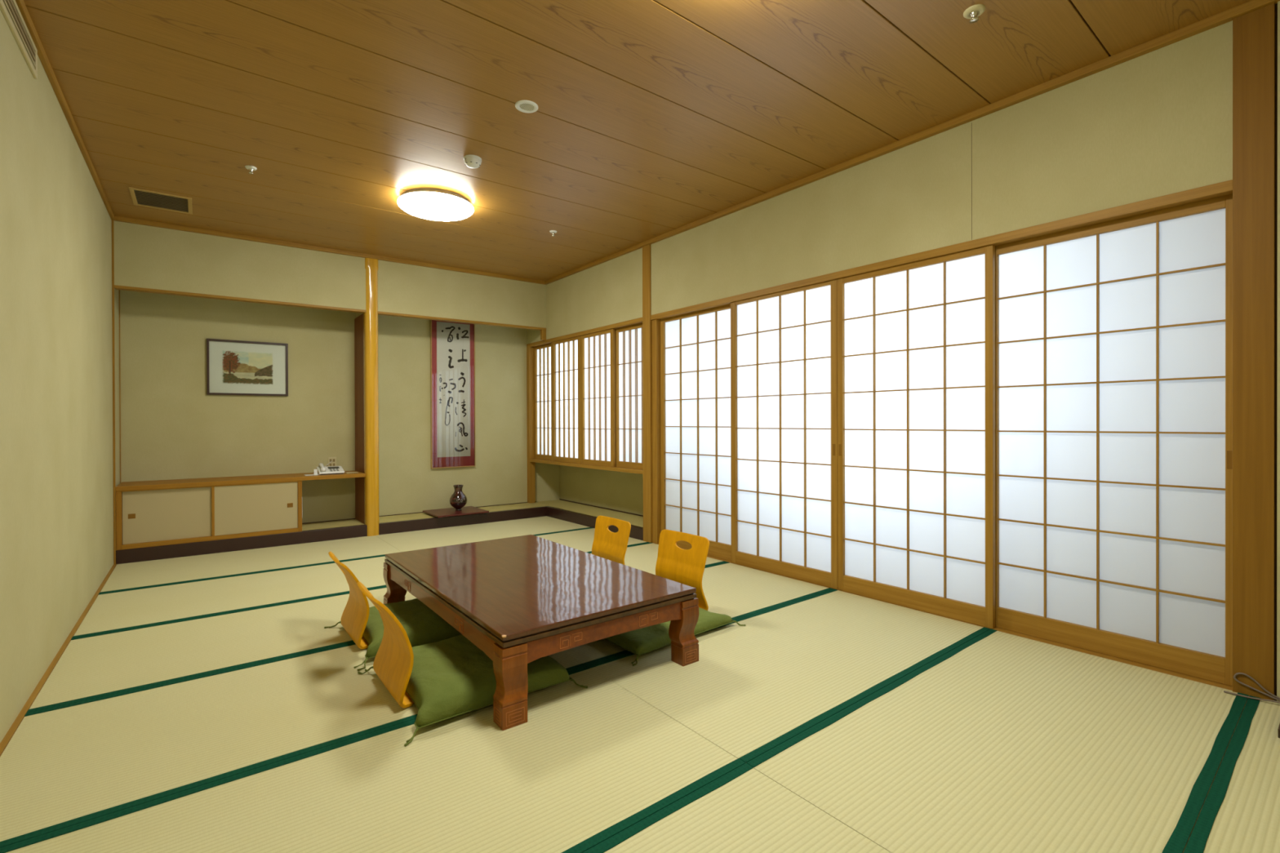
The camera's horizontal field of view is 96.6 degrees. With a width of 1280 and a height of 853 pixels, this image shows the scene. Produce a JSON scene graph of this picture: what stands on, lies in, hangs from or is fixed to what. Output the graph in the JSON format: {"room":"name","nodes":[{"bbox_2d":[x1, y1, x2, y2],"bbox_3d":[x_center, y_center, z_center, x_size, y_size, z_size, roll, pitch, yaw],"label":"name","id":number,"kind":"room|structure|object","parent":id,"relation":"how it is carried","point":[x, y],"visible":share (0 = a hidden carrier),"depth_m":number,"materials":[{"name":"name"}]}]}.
{"room":"japanese tatami room","nodes":[
{"label":"japanese tatami room","id":0,"kind":"room"},
{"bbox_2d":[0,9,119,742],"bbox_3d":[-2.085,-0.280,1.792,0.102,2.674,7.052,0,0,-38],"label":"wall","id":1,"kind":"structure","parent":0,"point":[56,462],"depth_m":2.37,"materials":[{"name":"beige paint"}]},
{"bbox_2d":[0,0,37,79],"bbox_3d":[-2.059,-1.405,1.841,0.010,0.120,0.955,0,0,-38],"label":"air vent","id":2,"kind":"object","parent":1,"relation":"in","point":[10,10],"visible":1,"depth_m":2.02,"materials":[{"name":"beige paint"}]},
{"bbox_2d":[0,564,116,756],"bbox_3d":[-1.915,1.015,1.678,0.018,0.023,6.238,0,0,-38],"label":"baseboard","id":3,"kind":"structure","parent":1,"relation":"attached to","point":[17,722],"depth_m":2.30,"materials":[{"name":"brown wood"}]},
{"bbox_2d":[15,0,114,220],"bbox_3d":[-1.920,-1.487,1.666,0.018,0.074,6.250,0,0,-38],"label":"trim","id":4,"kind":"structure","parent":1,"relation":"attached to","point":[43,58],"depth_m":2.57,"materials":[{"name":"brown wood"}]},
{"bbox_2d":[111,220,115,564],"bbox_3d":[-3.825,-0.246,4.149,0.012,2.500,0.014,0,0,-38],"label":"trim","id":5,"kind":"structure","parent":1,"relation":"attached to","point":[113,230],"depth_m":4.14,"materials":[{"name":"brown wood"}]},
{"bbox_2d":[119,289,120,483],"bbox_3d":[-4.095,-0.148,4.496,0.005,2.103,0.013,0,0,-38],"label":"trim","id":6,"kind":"structure","parent":1,"relation":"attached to","point":[119,290],"depth_m":4.49,"materials":[{"name":"brown wood"}]},
{"bbox_2d":[113,220,559,523],"bbox_3d":[-2.416,-0.323,5.583,4.195,2.737,0.579,0,0,-38],"label":"wall","id":7,"kind":"structure","parent":0,"point":[171,428],"depth_m":5.22,"materials":[{"name":"beige paint"}]},
{"bbox_2d":[206,338,288,395],"bbox_3d":[-3.428,-0.510,5.002,0.587,0.480,0.021,0,0,-37],"label":"framed picture","id":8,"kind":"object","parent":7,"relation":"attached to","point":[233,367],"visible":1,"depth_m":4.99,"materials":[{"name":"brown"}]},
{"bbox_2d":[222,350,273,385],"bbox_3d":[-3.431,-0.513,5.000,0.369,0.288,0.001,0,0,-37],"label":"painting","id":9,"kind":"object","parent":8,"relation":"attached to","point":[239,367],"depth_m":5.00},
{"bbox_2d":[114,215,544,284],"bbox_3d":[-2.430,-1.544,5.197,3.478,0.084,0.030,0,0,-38],"label":"trim","id":10,"kind":"structure","parent":7,"relation":"attached to","point":[121,219],"depth_m":4.87,"materials":[{"name":"brown wood"}]},
{"bbox_2d":[114,284,546,330],"bbox_3d":[-2.448,-1.047,5.245,3.516,0.062,0.073,0,0,-38],"label":"trim","id":11,"kind":"structure","parent":7,"relation":"attached to","point":[116,286],"depth_m":4.88,"materials":[{"name":"brown wood"}]},
{"bbox_2d":[115,506,546,564],"bbox_3d":[-2.437,0.955,5.245,3.516,0.122,0.050,0,0,-38],"label":"trim","id":12,"kind":"structure","parent":7,"relation":"attached to","point":[171,551],"depth_m":4.90,"materials":[{"name":"brown wood"}]},
{"bbox_2d":[328,457,336,466],"bbox_3d":[-2.915,0.340,5.407,0.070,0.101,0.008,0,0,-38],"label":"wall socket","id":13,"kind":"object","parent":7,"relation":"attached to","point":[333,460],"visible":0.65,"depth_m":5.41,"materials":[{"name":"beige plastic"}]},
{"bbox_2d":[354,313,365,524],"bbox_3d":[-2.627,-0.073,5.362,0.008,1.936,0.428,0,0,-38],"label":"trim","id":14,"kind":"structure","parent":7,"relation":"attached to","point":[358,322],"depth_m":5.37,"materials":[{"name":"brown wood"}]},
{"bbox_2d":[363,257,379,536],"bbox_3d":[-2.469,-0.272,5.244,0.118,2.577,0.124,0,0,-38],"label":"post","id":15,"kind":"object","parent":7,"relation":"attached to","point":[371,504],"depth_m":5.19,"materials":[{"name":"brown wood"}]},
{"bbox_2d":[302,501,536,524],"bbox_3d":[-2.655,0.892,5.607,3.612,0.009,0.006,0,0,-37],"label":"baseboard","id":16,"kind":"structure","parent":7,"relation":"attached to","point":[535,501],"depth_m":5.76,"materials":[{"name":"brown wood"}]},
{"bbox_2d":[430,320,475,468],"bbox_3d":[-1.994,-0.374,6.096,0.472,1.625,0.033,0,0,-38],"label":"calligraphy panel","id":17,"kind":"object","parent":7,"relation":"attached to","point":[452,344],"visible":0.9,"depth_m":6.08,"materials":[{"name":"white paper"}]},
{"bbox_2d":[540,329,546,340],"bbox_3d":[-1.066,-1.018,6.290,0.049,0.131,0.040,0,0,-38],"label":"trim","id":18,"kind":"structure","parent":7,"relation":"attached to","point":[543,332],"depth_m":6.27,"materials":[{"name":"brown wood"}]},
{"bbox_2d":[302,499,643,530],"bbox_3d":[-1.859,0.971,4.886,4.011,0.152,2.444,0,0,-38],"label":"floor","id":19,"kind":"structure","parent":0,"point":[635,520],"depth_m":5.75,"materials":[{"name":"brown"}]},
{"bbox_2d":[115,480,302,550],"bbox_3d":[-3.488,0.683,4.691,1.177,0.436,0.436,0,0,-38],"label":"base cabinet","id":20,"kind":"object","parent":19,"relation":"on","point":[149,517],"visible":0.99,"depth_m":4.50,"materials":[{"name":"brown wood"}]},
{"bbox_2d":[115,470,365,491],"bbox_3d":[-3.291,0.449,4.843,1.679,0.038,0.452,0,0,-38],"label":"shelf","id":21,"kind":"object","parent":20,"relation":"on","point":[174,483],"visible":0.98,"depth_m":4.65,"materials":[{"name":"brown wood"}]},
{"bbox_2d":[313,461,344,475],"bbox_3d":[-2.867,0.379,5.227,0.237,0.100,0.342,0,0,-38],"label":"telephone","id":22,"kind":"object","parent":21,"relation":"on","point":[322,470],"visible":0.88,"depth_m":5.14,"materials":[{"name":"white plastic"}]},
{"bbox_2d":[422,506,488,518],"bbox_3d":[-1.887,0.876,5.843,0.521,0.028,0.470,0,0,-38],"label":"board","id":23,"kind":"object","parent":19,"relation":"on","point":[441,513],"visible":1,"depth_m":5.79,"materials":[{"name":"red paint"}]},
{"bbox_2d":[448,484,466,511],"bbox_3d":[-1.864,0.733,5.859,0.176,0.259,0.178,0,0,-38],"label":"vase","id":24,"kind":"object","parent":23,"relation":"on","point":[458,500],"visible":1,"depth_m":5.81,"materials":[{"name":"ceramic"}]},
{"bbox_2d":[23,0,1251,280],"bbox_3d":[-0.476,-1.582,2.693,3.693,0.187,6.501,0,0,-38],"label":"ceiling","id":25,"kind":"structure","parent":0,"point":[653,118],"depth_m":2.65,"materials":[{"name":"brown wood"}]},
{"bbox_2d":[128,186,192,214],"bbox_3d":[-3.232,-1.524,3.862,0.317,0.015,0.361,0,0,-38],"label":"ceiling vent","id":26,"kind":"object","parent":25,"relation":"in","point":[144,197],"visible":1,"depth_m":3.85,"materials":[{"name":"metal"}]},
{"bbox_2d":[244,164,257,173],"bbox_3d":[-2.296,-1.511,3.367,0.058,0.036,0.058,0,0,-38],"label":"sprinkler","id":27,"kind":"object","parent":25,"relation":"attached to","point":[251,168],"visible":1,"depth_m":3.36,"materials":[{"name":"silver metal"}]},
{"bbox_2d":[397,188,474,221],"bbox_3d":[-1.395,-1.503,3.911,0.495,0.096,0.491,0,0,-38],"label":"ceiling light","id":28,"kind":"object","parent":25,"relation":"attached to","point":[433,204],"visible":1,"depth_m":3.79,"materials":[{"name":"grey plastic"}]},
{"bbox_2d":[463,154,481,168],"bbox_3d":[-0.962,-1.517,3.283,0.101,0.049,0.100,0,0,-38],"label":"smoke detector","id":29,"kind":"object","parent":25,"relation":"attached to","point":[473,162],"visible":1,"depth_m":3.25,"materials":[{"name":"white plastic"}]},
{"bbox_2d":[515,99,537,113],"bbox_3d":[-0.543,-1.532,2.736,0.110,0.008,0.109,0,0,-38],"label":"ceiling speaker","id":30,"kind":"object","parent":25,"relation":"attached to","point":[525,106],"visible":1,"depth_m":2.73,"materials":[{"name":"white plastic"}]},
{"bbox_2d":[519,103,533,111],"bbox_3d":[-0.543,-1.534,2.736,0.069,0.004,0.068,0,0,-38],"label":"grille","id":31,"kind":"object","parent":30,"relation":"attached to","point":[522,107],"depth_m":2.74,"materials":[{"name":"white plastic"}]},
{"bbox_2d":[549,230,556,235],"bbox_3d":[-0.695,-1.548,4.581,0.058,0.037,0.058,0,0,-38],"label":"sprinkler","id":32,"kind":"object","parent":25,"relation":"attached to","point":[553,232],"visible":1,"depth_m":4.57,"materials":[{"name":"white metal"}]},
{"bbox_2d":[963,4,985,23],"bbox_3d":[1.241,-1.525,2.119,0.073,0.037,0.072,0,0,-38],"label":"sprinkler","id":33,"kind":"object","parent":25,"relation":"attached to","point":[972,12],"visible":1,"depth_m":2.11,"materials":[{"name":"beige metal"}]},
{"bbox_2d":[0,515,1279,852],"bbox_3d":[-0.092,1.077,3.355,5.191,0.167,7.072,0,0,-38],"label":"floor","id":34,"kind":"structure","parent":0,"point":[205,703],"depth_m":1.82,"materials":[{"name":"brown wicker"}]},
{"bbox_2d":[328,551,369,648],"bbox_3d":[-1.242,0.801,2.761,0.441,0.395,0.388,0,0,-38],"label":"chair","id":35,"kind":"object","parent":34,"relation":"on","point":[354,618],"visible":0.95,"depth_m":2.60,"materials":[{"name":"brown wood"}]},
{"bbox_2d":[356,581,414,708],"bbox_3d":[-0.836,0.801,2.228,0.448,0.396,0.388,0,0,-38],"label":"chair","id":36,"kind":"object","parent":34,"relation":"on","point":[393,664],"visible":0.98,"depth_m":2.07,"materials":[{"name":"brown wood"}]},
{"bbox_2d":[324,598,462,671],"bbox_3d":[-1.099,0.950,2.789,0.688,0.100,0.673,0,0,-38],"label":"floor cushion","id":37,"kind":"object","parent":34,"relation":"on","point":[422,625],"visible":0.51,"depth_m":2.63,"materials":[{"name":"green fabric"}]},
{"bbox_2d":[357,635,587,746],"bbox_3d":[-0.679,0.947,2.257,0.691,0.107,0.716,0,0,-38],"label":"floor cushion","id":38,"kind":"object","parent":34,"relation":"on","point":[452,677],"visible":0.64,"depth_m":2.09,"materials":[{"name":"green fabric"}]},
{"bbox_2d":[382,534,698,730],"bbox_3d":[-0.567,0.842,2.752,0.894,0.313,1.526,0,0,-38],"label":"table","id":39,"kind":"object","parent":34,"relation":"on","point":[522,600],"visible":0.97,"depth_m":2.37,"materials":[{"name":"brown wood"}]},
{"bbox_2d":[591,515,631,564],"bbox_3d":[-0.310,0.789,3.515,0.396,0.409,0.381,0,0,-37],"label":"chair","id":40,"kind":"object","parent":34,"relation":"on","point":[608,544],"visible":0.59,"depth_m":3.61,"materials":[{"name":"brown wood"}]},
{"bbox_2d":[603,607,745,666],"bbox_3d":[0.028,0.957,2.873,0.745,0.080,0.705,0,0,-41],"label":"floor cushion","id":41,"kind":"object","parent":34,"relation":"on","point":[639,642],"visible":0.23,"depth_m":2.58,"materials":[{"name":"green fabric"}]},
{"bbox_2d":[655,528,709,610],"bbox_3d":[0.104,0.789,3.011,0.401,0.409,0.381,0,0,-40],"label":"chair","id":42,"kind":"object","parent":34,"relation":"on","point":[675,563],"visible":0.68,"depth_m":3.09,"materials":[{"name":"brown wood"}]},
{"bbox_2d":[1223,672,1279,703],"bbox_3d":[2.330,0.952,1.965,0.038,0.080,0.447,0,0,-39],"label":"cord","id":43,"kind":"object","parent":34,"relation":"on","point":[1273,696],"visible":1,"depth_m":2.08,"materials":[{"name":"brown plastic"}]},
{"bbox_2d":[1277,723,1279,737],"bbox_3d":[2.260,0.974,1.716,0.286,0.040,0.442,0,0,-38],"label":"stand","id":44,"kind":"object","parent":34,"relation":"on","point":[1278,729],"visible":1,"depth_m":1.80,"materials":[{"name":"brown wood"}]},
{"bbox_2d":[527,0,1279,703],"bbox_3d":[0.963,-0.324,4.142,0.516,2.730,6.954,0,0,-38],"label":"wall","id":45,"kind":"structure","parent":0,"point":[1158,122],"depth_m":2.90,"materials":[{"name":"beige paint"}]},
{"bbox_2d":[526,343,535,502],"bbox_3d":[-1.267,-0.035,6.634,0.072,1.842,0.064,0,0,-38],"label":"trim","id":46,"kind":"structure","parent":45,"relation":"attached to","point":[530,350],"depth_m":6.61,"materials":[{"name":"brown wood"}]},
{"bbox_2d":[533,342,551,460],"bbox_3d":[-1.055,-0.274,6.415,0.029,1.299,0.541,0,0,-38],"label":"window","id":47,"kind":"structure","parent":45,"relation":"in","point":[542,353],"depth_m":6.49,"materials":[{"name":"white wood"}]},
{"bbox_2d":[551,335,581,463],"bbox_3d":[-0.773,-0.271,6.000,0.029,1.297,0.590,0,0,-38],"label":"window","id":48,"kind":"structure","parent":45,"relation":"in","point":[565,353],"depth_m":6.02,"materials":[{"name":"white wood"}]},
{"bbox_2d":[527,317,642,346],"bbox_3d":[-0.612,-0.935,5.809,0.081,0.048,2.170,0,0,-38],"label":"trim","id":49,"kind":"structure","parent":45,"relation":"attached to","point":[633,322],"depth_m":5.57,"materials":[{"name":"brown wood"}]},
{"bbox_2d":[529,458,643,474],"bbox_3d":[-0.600,0.394,5.820,0.121,0.036,2.170,0,0,-38],"label":"trim","id":50,"kind":"structure","parent":45,"relation":"attached to","point":[536,460],"depth_m":5.57,"materials":[{"name":"brown wood"}]},
{"bbox_2d":[545,506,643,540],"bbox_3d":[-0.491,0.948,5.654,0.050,0.122,1.773,0,0,-38],"label":"trim","id":51,"kind":"structure","parent":45,"relation":"attached to","point":[636,532],"depth_m":5.74,"materials":[{"name":"red wood"}]},
{"bbox_2d":[580,328,615,466],"bbox_3d":[-0.415,-0.269,5.544,0.029,1.295,0.566,0,0,-38],"label":"window","id":52,"kind":"structure","parent":45,"relation":"in","point":[597,349],"depth_m":5.54,"materials":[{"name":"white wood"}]},
{"bbox_2d":[559,498,643,516],"bbox_3d":[-0.291,0.881,6.035,0.010,0.010,2.195,0,0,-38],"label":"baseboard","id":53,"kind":"structure","parent":45,"relation":"attached to","point":[559,499],"depth_m":6.17,"materials":[{"name":"brown wood"}]},
{"bbox_2d":[615,323,643,469],"bbox_3d":[-0.060,-0.267,5.147,0.029,1.293,0.570,0,0,-38],"label":"window","id":54,"kind":"structure","parent":45,"relation":"in","point":[628,340],"depth_m":5.19,"materials":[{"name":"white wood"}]},
{"bbox_2d":[642,244,652,542],"bbox_3d":[0.091,-0.286,4.917,0.093,2.592,0.104,0,0,-38],"label":"trim","id":55,"kind":"structure","parent":45,"relation":"attached to","point":[646,274],"depth_m":4.88,"materials":[{"name":"brown wood"}]},
{"bbox_2d":[652,319,660,543],"bbox_3d":[0.152,0.040,4.859,0.073,1.900,0.062,0,0,-38],"label":"trim","id":56,"kind":"structure","parent":45,"relation":"attached to","point":[656,322],"depth_m":4.83,"materials":[{"name":"brown wood"}]},
{"bbox_2d":[660,304,731,560],"bbox_3d":[0.459,0.042,4.495,0.030,1.896,0.888,0,0,-38],"label":"door","id":57,"kind":"structure","parent":45,"relation":"in","point":[695,346],"depth_m":4.49,"materials":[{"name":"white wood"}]},
{"bbox_2d":[730,279,837,589],"bbox_3d":[0.940,0.046,3.819,0.032,1.891,0.871,0,0,-38],"label":"door","id":58,"kind":"structure","parent":45,"relation":"in","point":[784,344],"depth_m":3.79,"materials":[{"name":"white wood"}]},
{"bbox_2d":[543,0,1279,284],"bbox_3d":[0.866,-1.554,3.840,0.033,0.075,6.200,0,0,-38],"label":"trim","id":59,"kind":"structure","parent":45,"relation":"attached to","point":[1224,17],"depth_m":2.77,"materials":[{"name":"brown wood"}]},
{"bbox_2d":[837,244,995,628],"bbox_3d":[1.474,0.049,3.138,0.036,1.887,0.855,0,0,-38],"label":"door","id":60,"kind":"structure","parent":45,"relation":"in","point":[916,340],"depth_m":3.09,"materials":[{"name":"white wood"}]},
{"bbox_2d":[650,179,1232,319],"bbox_3d":[1.187,-0.916,3.518,0.082,0.059,3.448,0,0,-38],"label":"trim","id":61,"kind":"structure","parent":45,"relation":"attached to","point":[1225,188],"depth_m":2.70,"materials":[{"name":"brown wood"}]},
{"bbox_2d":[653,542,1232,690],"bbox_3d":[1.199,1.007,3.530,0.086,0.030,3.448,0,0,-38],"label":"trim","id":62,"kind":"structure","parent":45,"relation":"attached to","point":[1077,649],"depth_m":2.51,"materials":[{"name":"brown wood"}]},
{"bbox_2d":[971,128,972,239],"bbox_3d":[1.660,-1.227,2.856,0.001,0.585,0.002,0,0,-38],"label":"trim","id":63,"kind":"structure","parent":45,"relation":"attached to","point":[971,129],"depth_m":2.85,"materials":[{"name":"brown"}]},
{"bbox_2d":[995,194,1232,686],"bbox_3d":[2.015,0.051,2.511,0.032,1.883,0.873,0,0,-38],"label":"door","id":64,"kind":"structure","parent":45,"relation":"in","point":[1113,339],"depth_m":2.45,"materials":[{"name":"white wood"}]},
{"bbox_2d":[1232,3,1275,700],"bbox_3d":[2.289,-0.271,2.125,0.104,2.568,0.106,0,0,-38],"label":"wooden pillar","id":65,"kind":"structure","parent":45,"relation":"attached to","point":[1253,32],"depth_m":2.09,"materials":[{"name":"brown wood"}]},
{"bbox_2d":[1274,3,1277,701],"bbox_3d":[2.300,-0.265,2.063,0.021,2.516,0.007,0,0,-38],"label":"trim","id":66,"kind":"structure","parent":45,"relation":"attached to","point":[1276,4],"depth_m":2.06,"materials":[{"name":"brown wood"}]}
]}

